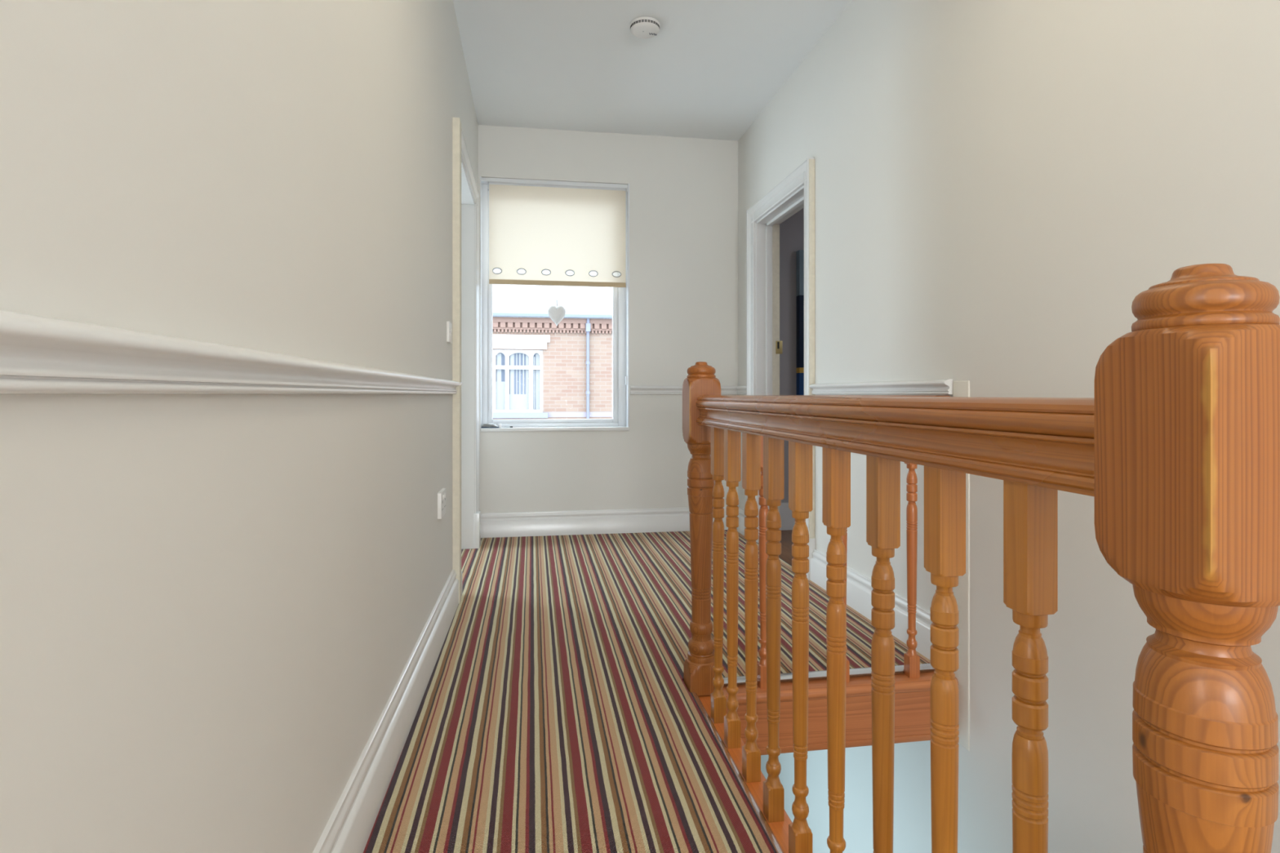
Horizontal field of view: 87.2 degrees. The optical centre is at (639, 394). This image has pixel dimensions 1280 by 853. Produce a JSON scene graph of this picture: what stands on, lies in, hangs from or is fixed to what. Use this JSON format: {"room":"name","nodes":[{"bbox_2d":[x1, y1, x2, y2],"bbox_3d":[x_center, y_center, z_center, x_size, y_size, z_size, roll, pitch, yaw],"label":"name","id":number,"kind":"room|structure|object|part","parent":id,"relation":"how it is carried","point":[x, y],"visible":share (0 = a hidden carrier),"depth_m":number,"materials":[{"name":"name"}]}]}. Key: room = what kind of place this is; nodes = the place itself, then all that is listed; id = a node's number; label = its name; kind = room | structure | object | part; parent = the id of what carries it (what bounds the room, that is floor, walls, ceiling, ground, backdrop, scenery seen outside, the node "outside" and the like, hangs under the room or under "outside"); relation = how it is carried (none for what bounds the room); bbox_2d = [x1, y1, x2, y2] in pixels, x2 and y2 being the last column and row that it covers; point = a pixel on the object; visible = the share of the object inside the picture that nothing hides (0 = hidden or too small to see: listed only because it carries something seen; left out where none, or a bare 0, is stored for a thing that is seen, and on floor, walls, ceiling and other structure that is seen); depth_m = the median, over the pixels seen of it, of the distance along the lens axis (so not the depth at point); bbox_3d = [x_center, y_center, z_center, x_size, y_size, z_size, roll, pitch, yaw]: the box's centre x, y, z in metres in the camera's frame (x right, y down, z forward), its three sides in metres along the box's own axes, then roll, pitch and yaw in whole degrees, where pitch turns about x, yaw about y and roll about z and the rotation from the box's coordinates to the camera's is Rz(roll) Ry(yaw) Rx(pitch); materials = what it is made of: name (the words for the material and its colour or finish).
{"room":"stair landing","nodes":[
{"label":"stair landing","id":0,"kind":"room"},
{"bbox_2d":[0,0,478,852],"bbox_3d":[-0.833,-0.319,2.115,0.264,3.137,4.740,0,0,-9],"label":"wall","id":1,"kind":"structure","parent":0,"point":[212,606],"depth_m":0.81,"materials":[{"name":"paint"}]},
{"bbox_2d":[0,310,462,394],"bbox_3d":[-0.593,-0.032,1.454,0.037,0.063,3.341,0,0,-8],"label":"trim","id":2,"kind":"structure","parent":1,"relation":"attached to","point":[39,354],"depth_m":0.65,"materials":[{"name":"white paint"}]},
{"bbox_2d":[312,569,462,852],"bbox_3d":[-0.603,0.878,1.496,0.027,0.168,3.425,0,0,-9],"label":"baseboard","id":3,"kind":"structure","parent":1,"relation":"attached to","point":[349,826],"depth_m":1.64,"materials":[{"name":"white paint"}]},
{"bbox_2d":[437,488,445,519],"bbox_3d":[-0.785,0.433,2.667,0.020,0.100,0.146,0,0,-9],"label":"wall socket","id":4,"kind":"object","parent":1,"relation":"attached to","point":[442,494],"visible":1,"depth_m":2.62,"materials":[{"name":"plastic"}]},
{"bbox_2d":[446,321,451,343],"bbox_3d":[-0.820,-0.265,2.890,0.018,0.086,0.086,0,0,-9],"label":"light switch","id":5,"kind":"object","parent":1,"relation":"attached to","point":[448,323],"visible":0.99,"depth_m":2.85,"materials":[{"name":"plastic"}]},
{"bbox_2d":[452,117,480,603],"bbox_3d":[-1.058,-0.151,3.627,0.298,2.227,1.221,0,0,-9],"label":"door frame","id":6,"kind":"structure","parent":1,"relation":"in","point":[466,513],"depth_m":4.13,"materials":[{"name":"white paint"}]},
{"bbox_3d":[-0.839,-0.152,3.080,0.034,2.205,0.071,0,0,-9],"label":"architrave","id":7,"kind":"part","parent":6,"relation":"part of","materials":[{"name":"white wood"}]},
{"bbox_3d":[-0.936,-0.258,3.678,0.026,2.015,1.142,0,0,-9],"label":"architrave","id":8,"kind":"part","parent":6,"relation":"part of","materials":[{"name":"white paint"}]},
{"bbox_2d":[478,124,804,513],"bbox_3d":[1.027,0.857,4.914,4.820,5.487,0.280,0,0,-9],"label":"wall","id":9,"kind":"structure","parent":0,"point":[683,191],"depth_m":4.64,"materials":[{"name":"paint"}]},
{"bbox_2d":[480,176,629,431],"bbox_3d":[-0.579,-0.598,4.608,1.001,1.695,0.167,0,0,-9],"label":"window","id":10,"kind":"structure","parent":9,"relation":"in","point":[620,421],"depth_m":4.59,"materials":[{"name":"white plastic"}]},
{"bbox_2d":[480,423,498,427],"bbox_3d":[-1.004,0.211,4.504,0.116,0.029,0.066,0,0,-9],"label":"pile","id":11,"kind":"object","parent":10,"relation":"on","point":[485,425],"visible":0.98,"depth_m":4.48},
{"bbox_2d":[480,177,627,384],"bbox_3d":[-0.577,-0.756,4.580,0.994,1.382,0.065,0,0,-9],"label":"roller blind","id":12,"kind":"object","parent":10,"relation":"attached to","point":[535,226],"visible":0.99,"depth_m":4.58,"materials":[{"name":"fabric"}]},
{"bbox_3d":[-0.094,-0.751,4.656,0.003,1.303,0.027,0,0,-9],"label":"chain","id":13,"kind":"part","parent":12,"relation":"part of","materials":[{"name":"white plastic"}]},
{"bbox_3d":[-0.574,0.237,4.583,0.995,0.025,0.117,0,0,-9],"label":"sill","id":14,"kind":"part","parent":10,"relation":"part of","materials":[{"name":"white paint"}]},
{"bbox_2d":[547,300,565,325],"bbox_3d":[-0.570,-0.905,4.608,0.121,0.881,0.040,0,0,-9],"label":"heart ornament","id":15,"kind":"object","parent":10,"relation":"hanging from","point":[556,314],"visible":1,"depth_m":4.59,"materials":[{"name":"white plastic"}]},
{"bbox_2d":[480,506,738,537],"bbox_3d":[-0.188,0.876,4.588,1.786,0.172,0.020,0,0,-9],"label":"baseboard","id":16,"kind":"structure","parent":9,"relation":"attached to","point":[493,525],"depth_m":4.55,"materials":[{"name":"white paint"}]},
{"bbox_2d":[630,386,737,394],"bbox_3d":[0.314,-0.028,4.667,0.769,0.060,0.024,0,0,-9],"label":"trim","id":17,"kind":"structure","parent":9,"relation":"attached to","point":[633,389],"depth_m":4.64,"materials":[{"name":"white paint"}]},
{"bbox_2d":[796,249,804,395],"bbox_3d":[1.495,-0.343,4.816,0.765,1.346,0.059,0,0,-9],"label":"wall picture","id":18,"kind":"object","parent":9,"relation":"attached to","point":[800,254],"visible":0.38,"depth_m":4.73,"materials":[{"name":"paint"}]},
{"bbox_3d":[1.495,-0.857,4.816,0.765,0.319,0.059,0,0,-9],"label":"panel","id":19,"kind":"part","parent":18,"relation":"part of","materials":[{"name":"paint"}]},
{"bbox_3d":[1.495,-0.442,4.816,0.765,0.510,0.059,0,0,-9],"label":"navy panel","id":20,"kind":"part","parent":18,"relation":"part of","materials":[{"name":"paint"}]},
{"bbox_3d":[1.495,0.090,4.816,0.765,0.480,0.059,0,0,-9],"label":"blue panel","id":21,"kind":"part","parent":18,"relation":"part of","materials":[{"name":"paint"}]},
{"bbox_2d":[453,0,852,140],"bbox_3d":[0.669,-1.887,0.249,7.000,0.200,9.380,0,0,-9],"label":"ceiling","id":22,"kind":"structure","parent":0,"point":[711,68],"depth_m":3.61,"materials":[{"name":"paint"}]},
{"bbox_2d":[629,16,660,39],"bbox_3d":[0.024,-1.767,3.250,0.147,0.041,0.147,0,0,-9],"label":"smoke detector","id":23,"kind":"object","parent":22,"relation":"attached to","point":[643,27],"visible":1,"depth_m":3.21,"materials":[{"name":"plastic"}]},
{"bbox_2d":[630,19,659,31],"bbox_3d":[0.024,-1.767,3.250,0.142,0.010,0.142,0,0,-9],"label":"vent","id":24,"kind":"object","parent":23,"relation":"attached to","point":[636,25],"depth_m":3.20,"materials":[{"name":"white plastic"}]},
{"bbox_2d":[724,529,934,685],"bbox_3d":[0.628,1.076,0.187,6.900,0.228,8.970,0,0,-9],"label":"floor","id":25,"kind":"structure","parent":0,"point":[786,542],"depth_m":4.07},
{"bbox_2d":[363,529,930,852],"bbox_3d":[-0.636,0.957,-0.020,4.118,0.014,8.958,0,0,-9],"label":"carpet","id":26,"kind":"object","parent":25,"relation":"on","point":[557,713],"visible":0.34,"depth_m":2.00,"materials":[{"name":"multicoloured carpet"}]},
{"bbox_2d":[691,692,783,852],"bbox_3d":[0.303,0.952,1.319,0.018,0.008,1.660,0,0,-9],"label":"edging","id":27,"kind":"object","parent":26,"relation":"on","point":[778,849],"visible":1,"depth_m":1.65,"materials":[{"name":"metal"}]},
{"bbox_2d":[722,662,934,684],"bbox_3d":[0.647,0.950,2.289,0.802,0.008,0.036,0,0,-9],"label":"edging","id":28,"kind":"object","parent":26,"relation":"on","point":[740,679],"visible":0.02,"depth_m":2.29,"materials":[{"name":"metal"}]},
{"bbox_2d":[698,695,792,852],"bbox_3d":[0.338,1.085,1.340,0.085,0.230,1.700,0,0,-9],"label":"trim","id":29,"kind":"structure","parent":25,"relation":"attached to","point":[780,829],"depth_m":1.65,"materials":[{"name":"brown wood"}]},
{"bbox_2d":[682,263,1279,852],"bbox_3d":[0.332,0.572,1.378,0.104,1.356,1.771,0,0,-9],"label":"balustrade","id":30,"kind":"object","parent":25,"relation":"on","point":[1175,446],"visible":1,"depth_m":0.73,"materials":[{"name":"brown wood"}]},
{"bbox_3d":[0.201,0.456,2.201,0.104,1.020,0.104,0,0,-9],"label":"newel post","id":31,"kind":"part","parent":30,"relation":"part of","materials":[{"name":"brown wood"}]},
{"bbox_3d":[0.332,0.050,1.379,0.062,0.093,1.569,0,0,-9],"label":"handrail","id":32,"kind":"part","parent":30,"relation":"part of","materials":[{"name":"brown wood"}]},
{"bbox_3d":[0.464,0.598,0.555,0.104,1.304,0.104,0,0,-9],"label":"newel post","id":33,"kind":"part","parent":30,"relation":"part of","materials":[{"name":"brown wood"}]},
{"bbox_2d":[737,0,1279,852],"bbox_3d":[1.481,0.857,0.282,0.150,5.487,9.090,0,0,-9],"label":"wall","id":34,"kind":"structure","parent":0,"point":[998,184],"depth_m":2.02,"materials":[{"name":"paint"}]},
{"bbox_2d":[736,385,746,394],"bbox_3d":[0.702,-0.028,4.603,0.023,0.060,0.271,0,0,-9],"label":"trim","id":35,"kind":"structure","parent":34,"relation":"attached to","point":[740,389],"depth_m":4.61,"materials":[{"name":"white paint"}]},
{"bbox_2d":[744,157,815,579],"bbox_3d":[0.881,-0.128,3.966,0.214,2.179,1.039,0,0,-9],"label":"door frame","id":36,"kind":"structure","parent":34,"relation":"in","point":[796,192],"depth_m":4.34,"materials":[{"name":"white paint"}]},
{"bbox_3d":[0.904,-0.304,4.365,0.044,0.084,0.004,0,0,-9],"label":"strike plate","id":37,"kind":"part","parent":36,"relation":"part of","materials":[{"name":"gold metal"}]},
{"bbox_3d":[0.872,-0.236,3.499,0.036,1.962,0.088,0,0,-9],"label":"architrave","id":38,"kind":"part","parent":36,"relation":"part of","materials":[{"name":"white paint"}]},
{"bbox_2d":[736,507,932,660],"bbox_3d":[0.867,0.878,3.551,0.030,0.168,2.400,0,0,-9],"label":"baseboard","id":39,"kind":"structure","parent":34,"relation":"attached to","point":[859,588],"depth_m":2.86,"materials":[{"name":"white paint"}]},
{"bbox_2d":[722,671,958,755],"bbox_3d":[0.656,1.072,2.251,0.857,0.212,0.074,0,0,-9],"label":"trim","id":40,"kind":"structure","parent":34,"relation":"attached to","point":[912,695],"depth_m":2.24,"materials":[{"name":"brown wood"}]},
{"bbox_2d":[737,395,950,688],"bbox_3d":[0.657,0.491,2.264,0.820,0.974,0.062,0,0,-9],"label":"balustrade","id":41,"kind":"object","parent":40,"relation":"on","point":[911,659],"visible":0.3,"depth_m":2.29,"materials":[{"name":"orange wood"}]},
{"bbox_3d":[0.657,0.050,2.264,0.820,0.093,0.062,0,0,-9],"label":"handrail","id":42,"kind":"part","parent":41,"relation":"part of","materials":[{"name":"brown wood"}]},
{"bbox_2d":[808,378,952,394],"bbox_3d":[0.973,-0.026,2.880,0.032,0.054,1.144,0,0,-9],"label":"trim","id":43,"kind":"structure","parent":34,"relation":"attached to","point":[944,386],"depth_m":2.69,"materials":[{"name":"white paint"}]},
{"bbox_2d":[953,380,969,751],"bbox_3d":[1.087,0.570,2.270,0.008,1.230,0.084,0,0,-9],"label":"trim","id":44,"kind":"structure","parent":34,"relation":"attached to","point":[961,388],"depth_m":2.25,"materials":[{"name":"paint"}]},
{"label":"outside","id":45,"kind":"structure","parent":0,"visible":0},
{"bbox_3d":[-3.545,4.050,22.153,60.000,0.200,35.130,0,0,-9],"label":"street","id":46,"kind":"object","parent":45,"visible":0},
{"bbox_2d":[492,268,612,419],"bbox_3d":[-2.577,-0.650,16.176,18.022,9.200,6.240,0,0,-9],"label":"window view","id":47,"kind":"structure","parent":46,"relation":"on","point":[542,369],"depth_m":13.42,"materials":[{"name":"brick"}]},
{"bbox_3d":[-2.449,-0.250,13.404,0.980,1.200,0.005,0,0,-9],"label":"pane","id":48,"kind":"part","parent":47,"relation":"part of","materials":[{"name":"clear glass"}]},
{"bbox_2d":[495,353,540,409],"bbox_3d":[-2.432,-0.230,13.398,0.870,1.160,0.008,0,0,-9],"label":"window","id":49,"kind":"structure","parent":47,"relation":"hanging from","point":[515,388],"depth_m":13.39,"materials":[{"name":"white glass"}]},
{"bbox_3d":[-2.576,0.416,13.249,1.500,0.103,0.220,0,0,-9],"label":"window sill","id":50,"kind":"part","parent":47,"relation":"part of","materials":[{"name":"white stone"}]},
{"bbox_3d":[-2.138,-1.365,13.431,18.022,0.290,0.400,0,0,-9],"label":"cornice","id":51,"kind":"part","parent":47,"relation":"part of","materials":[{"name":"red brick"}]},
{"bbox_3d":[2.326,-0.369,3.446,2.518,2.837,3.070,0,0,-9],"label":"wall","id":52,"kind":"structure","parent":0,"visible":0},
{"bbox_2d":[779,502,795,530],"bbox_3d":[2.044,0.866,4.925,2.408,0.192,0.020,0,0,-9],"label":"baseboard","id":53,"kind":"structure","parent":52,"relation":"attached to","point":[788,522],"depth_m":4.75,"materials":[{"name":"white paint"}]}
]}

